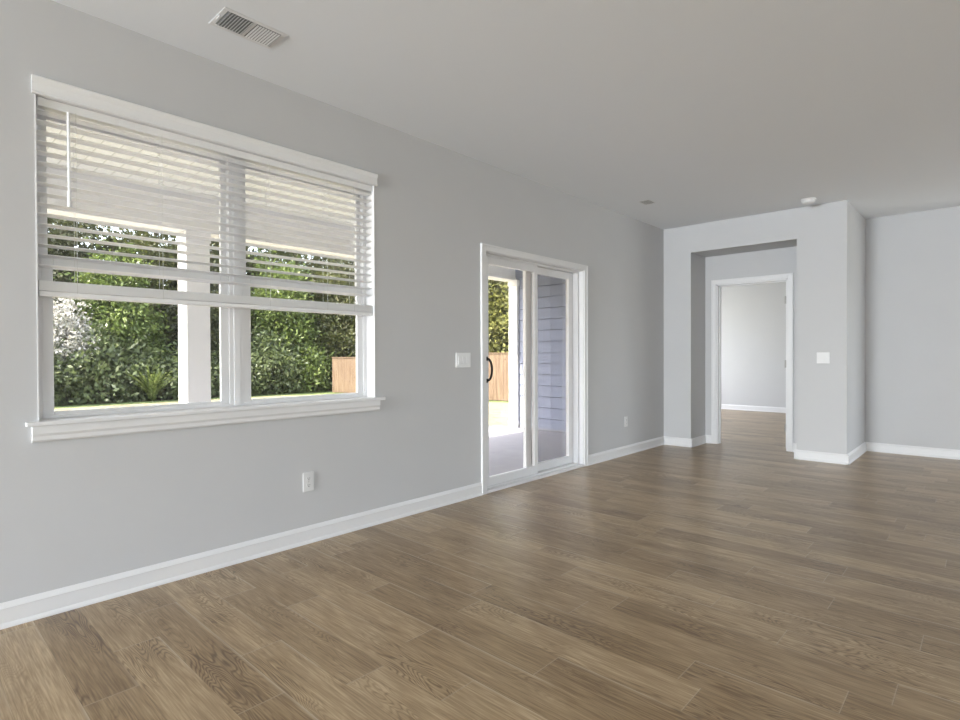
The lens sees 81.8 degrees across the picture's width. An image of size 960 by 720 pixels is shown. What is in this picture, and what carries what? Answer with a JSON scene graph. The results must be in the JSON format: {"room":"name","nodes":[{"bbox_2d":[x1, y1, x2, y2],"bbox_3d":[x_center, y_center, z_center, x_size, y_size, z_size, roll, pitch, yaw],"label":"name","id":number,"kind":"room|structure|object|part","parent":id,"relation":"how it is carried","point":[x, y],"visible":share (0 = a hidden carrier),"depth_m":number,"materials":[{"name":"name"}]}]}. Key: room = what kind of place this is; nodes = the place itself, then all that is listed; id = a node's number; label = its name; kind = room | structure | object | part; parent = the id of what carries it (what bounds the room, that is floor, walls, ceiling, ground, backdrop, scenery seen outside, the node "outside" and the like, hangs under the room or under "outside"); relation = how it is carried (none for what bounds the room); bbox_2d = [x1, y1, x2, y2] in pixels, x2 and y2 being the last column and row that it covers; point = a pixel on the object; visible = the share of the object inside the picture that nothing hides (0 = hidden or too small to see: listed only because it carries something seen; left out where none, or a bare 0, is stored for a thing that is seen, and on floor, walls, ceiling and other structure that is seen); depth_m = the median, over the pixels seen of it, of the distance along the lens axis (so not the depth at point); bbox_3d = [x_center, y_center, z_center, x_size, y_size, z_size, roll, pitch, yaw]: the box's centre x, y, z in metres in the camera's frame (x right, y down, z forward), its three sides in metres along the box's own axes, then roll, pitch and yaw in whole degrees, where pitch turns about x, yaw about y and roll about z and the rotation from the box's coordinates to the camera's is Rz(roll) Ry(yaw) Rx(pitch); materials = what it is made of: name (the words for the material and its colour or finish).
{"room":"empty living room","nodes":[
{"label":"empty living room","id":0,"kind":"room"},
{"bbox_2d":[0,0,663,602],"bbox_3d":[-2.945,-0.222,1.474,0.150,2.740,16.370,0,1,43],"label":"wall","id":1,"kind":"structure","parent":0,"point":[80,510],"depth_m":3.33,"materials":[{"name":"paint"}]},
{"bbox_2d":[36,114,233,418],"bbox_3d":[-1.728,-0.454,2.848,0.068,1.439,0.896,0,1,43],"label":"window","id":2,"kind":"structure","parent":1,"relation":"in","point":[45,304],"depth_m":2.76,"materials":[{"name":"white plastic"}]},
{"bbox_3d":[-1.743,-0.790,2.858,0.024,0.714,0.844,0,1,43],"label":"sash","id":3,"kind":"part","parent":2,"relation":"part of","materials":[{"name":"white plastic"}]},
{"bbox_3d":[-1.721,-0.106,2.846,0.024,0.728,0.844,0,1,43],"label":"sash","id":4,"kind":"part","parent":2,"relation":"part of","materials":[{"name":"white plastic"}]},
{"bbox_2d":[31,74,377,315],"bbox_3d":[-1.348,-0.773,3.117,0.089,0.959,1.845,0,1,43],"label":"window blind","id":5,"kind":"object","parent":2,"relation":"attached to","point":[40,85],"visible":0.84,"depth_m":2.91,"materials":[{"name":"white plastic"}]},
{"bbox_3d":[-1.876,-0.720,2.571,0.056,0.830,0.002,0,1,43],"label":"ladder cord","id":6,"kind":"part","parent":5,"relation":"part of","materials":[{"name":"white fabric"}]},
{"bbox_3d":[-1.632,-0.724,2.835,0.056,0.830,0.002,0,1,43],"label":"ladder cord","id":7,"kind":"part","parent":5,"relation":"part of","materials":[{"name":"white fabric"}]},
{"bbox_3d":[-1.360,-0.304,3.131,0.052,0.022,1.796,0,1,43],"label":"rail","id":8,"kind":"part","parent":5,"relation":"part of","materials":[{"name":"white plastic"}]},
{"bbox_3d":[-1.245,-0.729,3.253,0.056,0.830,0.002,0,1,43],"label":"ladder cord","id":9,"kind":"part","parent":5,"relation":"part of","materials":[{"name":"white fabric"}]},
{"bbox_3d":[-0.987,-0.732,3.532,0.056,0.830,0.002,0,1,43],"label":"ladder cord","id":10,"kind":"part","parent":5,"relation":"part of","materials":[{"name":"white fabric"}]},
{"bbox_3d":[-0.851,-0.734,3.679,0.056,0.830,0.002,0,1,43],"label":"ladder cord","id":11,"kind":"part","parent":5,"relation":"part of","materials":[{"name":"white fabric"}]},
{"bbox_2d":[34,94,375,420],"bbox_3d":[-1.366,-0.458,3.134,0.093,1.440,1.818,0,1,43],"label":"trim","id":12,"kind":"structure","parent":1,"relation":"attached to","point":[370,300],"depth_m":3.77,"materials":[{"name":"white paint"}]},
{"bbox_2d":[25,397,385,442],"bbox_3d":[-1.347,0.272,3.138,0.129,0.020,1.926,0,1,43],"label":"trim","id":13,"kind":"structure","parent":1,"relation":"attached to","point":[125,416],"depth_m":2.88,"materials":[{"name":"white paint"}]},
{"bbox_2d":[232,163,240,405],"bbox_3d":[-1.413,-0.458,3.189,0.068,1.439,0.036,0,1,43],"label":"trim","id":14,"kind":"structure","parent":1,"relation":"attached to","point":[236,288],"depth_m":3.17,"materials":[{"name":"white plastic"}]},
{"bbox_2d":[239,165,366,404],"bbox_3d":[-1.104,-0.462,3.524,0.068,1.439,0.880,0,1,43],"label":"window","id":15,"kind":"structure","parent":1,"relation":"in","point":[245,314],"depth_m":3.50,"materials":[{"name":"white plastic"}]},
{"bbox_3d":[-1.118,-0.799,3.533,0.024,0.714,0.828,0,1,43],"label":"sash","id":16,"kind":"part","parent":15,"relation":"part of","materials":[{"name":"white plastic"}]},
{"bbox_3d":[-1.097,-0.115,3.522,0.024,0.728,0.828,0,1,43],"label":"sash","id":17,"kind":"part","parent":15,"relation":"part of","materials":[{"name":"white plastic"}]},
{"bbox_2d":[303,471,313,491],"bbox_3d":[-1.054,0.748,3.407,0.009,0.118,0.074,0,1,43],"label":"wall outlet","id":18,"kind":"object","parent":1,"relation":"attached to","point":[308,477],"visible":1,"depth_m":3.40,"materials":[{"name":"white plastic"}]},
{"bbox_2d":[0,436,664,629],"bbox_3d":[-3.002,1.098,1.291,0.022,0.105,15.800,0,1,43],"label":"baseboard","id":19,"kind":"structure","parent":1,"relation":"attached to","point":[19,611],"depth_m":3.01,"materials":[{"name":"white paint"}]},
{"bbox_2d":[456,353,470,367],"bbox_3d":[-0.130,0.000,4.400,0.012,0.118,0.166,0,1,43],"label":"light switch","id":20,"kind":"object","parent":1,"relation":"attached to","point":[462,359],"visible":1,"depth_m":4.39,"materials":[{"name":"white plastic"}]},
{"bbox_2d":[480,243,587,494],"bbox_3d":[0.506,0.069,5.192,0.171,2.067,1.620,0,1,43],"label":"door","id":21,"kind":"structure","parent":1,"relation":"in","point":[576,456],"depth_m":5.21,"materials":[{"name":"white paint"}]},
{"bbox_3d":[0.083,0.082,4.678,0.069,0.222,0.020,0,1,43],"label":"handle","id":22,"kind":"part","parent":21,"relation":"part of","materials":[{"name":"black metal"}]},
{"bbox_3d":[0.271,0.093,4.953,0.034,1.956,0.771,0,1,43],"label":"sliding panel","id":23,"kind":"part","parent":21,"relation":"part of","materials":[{"name":"glass"}]},
{"bbox_3d":[0.684,0.087,5.472,0.036,1.956,0.791,0,1,43],"label":"fixed panel","id":24,"kind":"part","parent":21,"relation":"part of","materials":[{"name":"glass"}]},
{"bbox_2d":[624,416,627,426],"bbox_3d":[1.676,0.705,6.359,0.009,0.118,0.074,0,1,43],"label":"wall outlet","id":25,"kind":"object","parent":1,"relation":"attached to","point":[625,417],"visible":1,"depth_m":6.35,"materials":[{"name":"white plastic"}]},
{"bbox_2d":[0,409,959,719],"bbox_3d":[0.360,1.134,1.704,9.800,0.001,21.170,0,1,43],"label":"floor","id":26,"kind":"structure","parent":0,"point":[739,577],"depth_m":2.49,"materials":[{"name":"wood"}]},
{"bbox_2d":[52,0,959,229],"bbox_3d":[0.349,-1.681,1.692,9.820,0.150,21.190,0,1,43],"label":"ceiling","id":27,"kind":"structure","parent":0,"point":[704,111],"depth_m":3.26,"materials":[{"name":"white paint"}]},
{"bbox_2d":[209,7,287,48],"bbox_3d":[-1.123,-1.603,2.695,0.187,0.010,0.306,0,1,43],"label":"ceiling vent","id":28,"kind":"object","parent":27,"relation":"in","point":[229,20],"visible":1,"depth_m":2.69,"materials":[{"name":"white plastic"}]},
{"bbox_2d":[639,200,655,204],"bbox_3d":[1.744,-1.645,5.787,0.120,0.003,0.160,0,1,43],"label":"ceiling vent","id":29,"kind":"object","parent":27,"relation":"in","point":[646,202],"visible":1,"depth_m":5.79,"materials":[{"name":"white plastic"}]},
{"bbox_2d":[800,197,815,204],"bbox_3d":[3.380,-1.630,5.707,0.140,0.047,0.140,0,1,43],"label":"smoke detector","id":30,"kind":"object","parent":27,"relation":"attached to","point":[806,201],"visible":1,"depth_m":5.67,"materials":[{"name":"white plastic"}]},
{"bbox_2d":[515,270,565,432],"bbox_3d":[1.610,-0.046,8.463,2.650,3.230,0.166,0,1,43],"label":"wall","id":31,"kind":"structure","parent":0,"point":[551,291],"depth_m":8.83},
{"bbox_2d":[508,280,519,426],"bbox_3d":[0.568,-0.110,9.294,0.200,2.450,0.071,0,1,43],"label":"porch post","id":32,"kind":"object","parent":31,"relation":"attached to","point":[513,285],"visible":1,"depth_m":9.26,"materials":[{"name":"white paint"}]},
{"bbox_3d":[0.564,-1.284,9.284,0.200,0.099,0.071,0,1,43],"label":"cap trim","id":33,"kind":"part","parent":32,"relation":"part of","materials":[{"name":"white paint"}]},
{"bbox_3d":[0.572,1.065,9.305,0.200,0.100,0.071,0,1,43],"label":"trim","id":34,"kind":"part","parent":32,"relation":"part of","materials":[{"name":"white paint"}]},
{"bbox_2d":[519,426,565,432],"bbox_3d":[1.602,1.117,8.387,2.550,0.025,0.030,0,1,43],"label":"trim","id":35,"kind":"structure","parent":31,"relation":"attached to","point":[519,426],"depth_m":8.84,"materials":[{"name":"wood"}]},
{"bbox_2d":[705,246,796,442],"bbox_3d":[3.209,-0.294,7.013,1.665,2.740,0.120,0,1,43],"label":"wall","id":36,"kind":"structure","parent":0,"point":[781,260],"depth_m":6.84,"materials":[{"name":"paint"}]},
{"bbox_2d":[711,273,792,451],"bbox_3d":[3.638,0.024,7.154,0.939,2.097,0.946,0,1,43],"label":"door frame","id":37,"kind":"structure","parent":36,"relation":"in","point":[716,285],"depth_m":6.96,"materials":[{"name":"white paint"}]},
{"bbox_2d":[721,282,785,407],"bbox_3d":[7.514,-0.332,9.433,9.600,2.740,0.120,0,1,43],"label":"wall","id":38,"kind":"structure","parent":0,"point":[753,317],"depth_m":11.19,"materials":[{"name":"paint"}]},
{"bbox_2d":[721,404,785,412],"bbox_3d":[5.892,0.979,10.853,5.300,0.105,0.022,0,1,43],"label":"baseboard","id":39,"kind":"structure","parent":38,"relation":"attached to","point":[723,406],"depth_m":11.18,"materials":[{"name":"white paint"}]},
{"bbox_2d":[664,200,865,453],"bbox_3d":[3.455,-0.294,6.826,1.980,2.740,1.120,0,1,43],"label":"wall","id":40,"kind":"structure","parent":0,"point":[829,238],"depth_m":6.07,"materials":[{"name":"paint"}]},
{"bbox_2d":[664,435,959,464],"bbox_3d":[4.025,1.026,6.300,3.540,0.105,1.142,0,1,43],"label":"baseboard","id":41,"kind":"structure","parent":40,"relation":"attached to","point":[846,459],"depth_m":6.20,"materials":[{"name":"white paint"}]},
{"bbox_2d":[817,352,829,363],"bbox_3d":[3.642,-0.022,5.886,0.120,0.118,0.012,0,1,43],"label":"light switch","id":42,"kind":"object","parent":40,"relation":"attached to","point":[822,357],"visible":1,"depth_m":5.88,"materials":[{"name":"white plastic"}]},
{"bbox_2d":[865,206,959,449],"bbox_3d":[6.372,-0.313,7.731,2.005,2.740,4.170,0,1,43],"label":"wall","id":43,"kind":"structure","parent":0,"point":[912,260],"depth_m":6.26,"materials":[{"name":"paint"}]},
{"label":"outside","id":44,"kind":"structure","parent":0,"visible":0},
{"bbox_2d":[54,394,515,427],"bbox_3d":[-6.486,1.498,19.637,150.000,0.001,140.000,0,1,43],"label":"lawn","id":45,"kind":"structure","parent":44,"point":[498,411],"depth_m":17.61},
{"bbox_2d":[53,280,105,366],"bbox_3d":[-14.619,-0.583,19.323,3.159,4.417,2.950,0,1,43],"label":"flowering shrub","id":46,"kind":"object","parent":45,"relation":"on","point":[63,326],"visible":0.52,"depth_m":19.23,"materials":[{"name":"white plant"}]},
{"bbox_2d":[55,389,331,405],"bbox_3d":[-13.461,1.457,26.086,41.000,0.001,70.000,0,1,43],"label":"grass","id":47,"kind":"structure","parent":45,"relation":"on","point":[327,389],"depth_m":20.56,"materials":[{"name":"green plant"}]},
{"bbox_2d":[54,341,91,405],"bbox_3d":[-15.031,0.379,18.561,3.276,2.678,3.251,0,1,35],"label":"leafy shrub","id":48,"kind":"object","parent":47,"relation":"on","point":[59,377],"visible":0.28,"depth_m":18.52,"materials":[{"name":"green plant"}]},
{"bbox_2d":[47,217,127,319],"bbox_3d":[-17.311,-3.546,22.526,6.443,10.502,6.566,-1,1,-40],"label":"tree","id":49,"kind":"object","parent":47,"relation":"on","point":[51,251],"visible":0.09,"depth_m":21.48,"materials":[{"name":"green plant"}]},
{"bbox_2d":[54,318,138,405],"bbox_3d":[-13.958,0.123,19.617,3.426,3.242,3.399,-1,1,-34],"label":"leafy shrub","id":50,"kind":"object","parent":47,"relation":"on","point":[100,364],"visible":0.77,"depth_m":19.22,"materials":[{"name":"green plant"}]},
{"bbox_2d":[53,234,176,378],"bbox_3d":[-13.987,-1.661,21.677,4.597,6.675,4.516,0,1,12],"label":"tree","id":51,"kind":"object","parent":47,"relation":"on","point":[130,317],"visible":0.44,"depth_m":20.98,"materials":[{"name":"green plant"}]},
{"bbox_2d":[88,335,171,402],"bbox_3d":[-12.984,0.292,20.628,3.251,2.820,3.276,0,1,-1],"label":"leafy shrub","id":52,"kind":"object","parent":47,"relation":"on","point":[138,394],"visible":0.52,"depth_m":20.27,"materials":[{"name":"green plant"}]},
{"bbox_2d":[68,226,218,347],"bbox_3d":[-14.383,-3.577,24.596,6.090,10.442,6.926,0,1,40],"label":"tree","id":53,"kind":"object","parent":47,"relation":"on","point":[164,284],"visible":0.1,"depth_m":23.02,"materials":[{"name":"green plant"}]},
{"bbox_2d":[145,342,219,400],"bbox_3d":[-11.513,0.395,22.043,3.574,2.538,3.546,0,1,43],"label":"leafy shrub","id":54,"kind":"object","parent":47,"relation":"on","point":[173,388],"visible":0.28,"depth_m":21.10,"materials":[{"name":"green plant"}]},
{"bbox_2d":[152,241,256,383],"bbox_3d":[-11.903,-2.098,24.108,5.047,7.536,5.138,0,1,-5],"label":"tree","id":55,"kind":"object","parent":47,"relation":"on","point":[214,319],"visible":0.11,"depth_m":23.16,"materials":[{"name":"green plant"}]},
{"bbox_2d":[165,241,288,344],"bbox_3d":[-11.957,-3.605,26.810,6.566,10.502,6.443,0,1,41],"label":"tree","id":56,"kind":"object","parent":47,"relation":"on","point":[250,257],"visible":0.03,"depth_m":26.30,"materials":[{"name":"green plant"}]},
{"bbox_2d":[211,346,277,395],"bbox_3d":[-10.249,0.377,23.462,3.276,2.538,3.251,0,1,-14],"label":"leafy shrub","id":57,"kind":"object","parent":47,"relation":"on","point":[255,377],"visible":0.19,"depth_m":22.96,"materials":[{"name":"green plant"}]},
{"bbox_2d":[251,326,308,394],"bbox_3d":[-9.304,0.000,24.579,3.546,3.383,3.574,0,1,18],"label":"leafy shrub","id":58,"kind":"object","parent":47,"relation":"on","point":[283,362],"visible":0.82,"depth_m":23.82,"materials":[{"name":"green plant"}]},
{"bbox_2d":[248,248,327,356],"bbox_3d":[-9.689,-2.023,26.145,5.047,7.321,5.138,0,1,-13],"label":"tree","id":59,"kind":"object","parent":47,"relation":"on","point":[297,323],"visible":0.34,"depth_m":25.12,"materials":[{"name":"green plant"}]},
{"bbox_2d":[251,248,339,375],"bbox_3d":[-9.661,-3.427,28.397,6.687,10.024,5.880,0,1,-8],"label":"tree","id":60,"kind":"object","parent":47,"relation":"on","point":[288,254],"visible":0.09,"depth_m":27.80,"materials":[{"name":"green plant"}]},
{"bbox_2d":[286,334,334,392],"bbox_3d":[-8.073,0.231,25.370,3.276,2.820,3.251,0,1,-5],"label":"leafy shrub","id":61,"kind":"object","parent":47,"relation":"on","point":[317,379],"visible":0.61,"depth_m":25.00,"materials":[{"name":"green plant"}]},
{"bbox_2d":[303,258,355,390],"bbox_3d":[-6.916,-1.942,27.368,5.138,7.106,5.047,-1,1,-31],"label":"tree","id":62,"kind":"object","parent":47,"relation":"on","point":[340,339],"visible":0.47,"depth_m":26.48,"materials":[{"name":"green plant"}]},
{"bbox_2d":[307,257,354,383],"bbox_3d":[-7.074,-3.656,30.505,6.673,10.502,6.800,0,1,22],"label":"tree","id":63,"kind":"object","parent":47,"relation":"on","point":[330,259],"visible":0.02,"depth_m":28.33,"materials":[{"name":"green plant"}]},
{"bbox_2d":[488,279,508,352],"bbox_3d":[0.353,-3.197,24.644,4.830,9.610,5.278,0,1,39],"label":"tree","id":64,"kind":"object","parent":47,"relation":"on","point":[497,341],"visible":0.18,"depth_m":23.53,"materials":[{"name":"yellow plant"}]},
{"bbox_2d":[493,282,508,352],"bbox_3d":[3.030,-2.920,22.843,4.830,9.045,5.278,0,1,41],"label":"tree","id":65,"kind":"object","parent":47,"relation":"on","point":[506,286],"visible":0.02,"depth_m":22.44,"materials":[{"name":"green plant"}]},
{"bbox_2d":[54,391,508,408],"bbox_3d":[-12.669,1.600,10.372,16.500,0.001,38.000,0,1,43],"label":"grass strip","id":66,"kind":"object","parent":45,"relation":"on","point":[316,392],"visible":0.22,"depth_m":20.14,"materials":[{"name":"green plant"}]},
{"bbox_2d":[124,364,178,400],"bbox_3d":[-11.995,0.821,20.283,1.909,1.364,1.809,0,1,43],"label":"fern","id":67,"kind":"object","parent":66,"relation":"on","point":[150,384],"visible":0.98,"depth_m":20.09,"materials":[{"name":"green plant"}]},
{"bbox_2d":[332,353,508,400],"bbox_3d":[-0.536,0.575,20.608,14.490,1.785,0.175,0,1,34],"label":"wooden fence","id":68,"kind":"object","parent":66,"relation":"on","point":[343,368],"visible":0.15,"depth_m":19.95,"materials":[{"name":"brown wood"}]},
{"bbox_3d":[-5.557,0.668,23.912,2.374,1.516,0.016,0,1,34],"label":"board panel","id":69,"kind":"part","parent":68,"relation":"part of","materials":[{"name":"brown wood"}]},
{"bbox_3d":[0.424,0.607,19.904,2.374,1.666,0.016,0,1,34],"label":"board panel","id":70,"kind":"part","parent":68,"relation":"part of","materials":[{"name":"brown wood"}]},
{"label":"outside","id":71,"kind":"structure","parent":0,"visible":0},
{"bbox_2d":[489,426,565,475],"bbox_3d":[-5.119,1.407,1.414,2.950,0.400,19.100,0,1,43],"label":"porch slab","id":72,"kind":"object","parent":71,"point":[505,443],"visible":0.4,"depth_m":7.18,"materials":[{"name":"concrete"}]},
{"bbox_2d":[176,230,210,402],"bbox_3d":[-2.928,-0.065,5.686,0.265,2.450,0.245,0,1,43],"label":"porch post","id":73,"kind":"object","parent":72,"relation":"on","point":[193,321],"visible":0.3,"depth_m":5.60,"materials":[{"name":"white paint"}]},
{"bbox_3d":[-2.933,-1.239,5.676,0.265,0.099,0.245,0,1,43],"label":"cap trim","id":74,"kind":"part","parent":73,"relation":"part of","materials":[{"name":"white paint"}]},
{"bbox_3d":[-0.600,-2.704,0.794,10.800,2.100,24.800,0,1,43],"label":"house roof","id":75,"kind":"structure","parent":0,"visible":0},
{"bbox_2d":[46,121,353,223],"bbox_3d":[-5.134,-1.624,1.492,3.100,0.040,19.250,0,1,43],"label":"ceiling","id":76,"kind":"structure","parent":75,"relation":"attached to","point":[49,129],"depth_m":4.89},
{"bbox_2d":[47,167,515,281],"bbox_3d":[-6.017,-1.428,2.325,0.255,0.360,19.270,0,1,43],"label":"beam","id":77,"kind":"structure","parent":76,"relation":"attached to","point":[496,273],"depth_m":5.47,"materials":[{"name":"white paint"}]}
]}

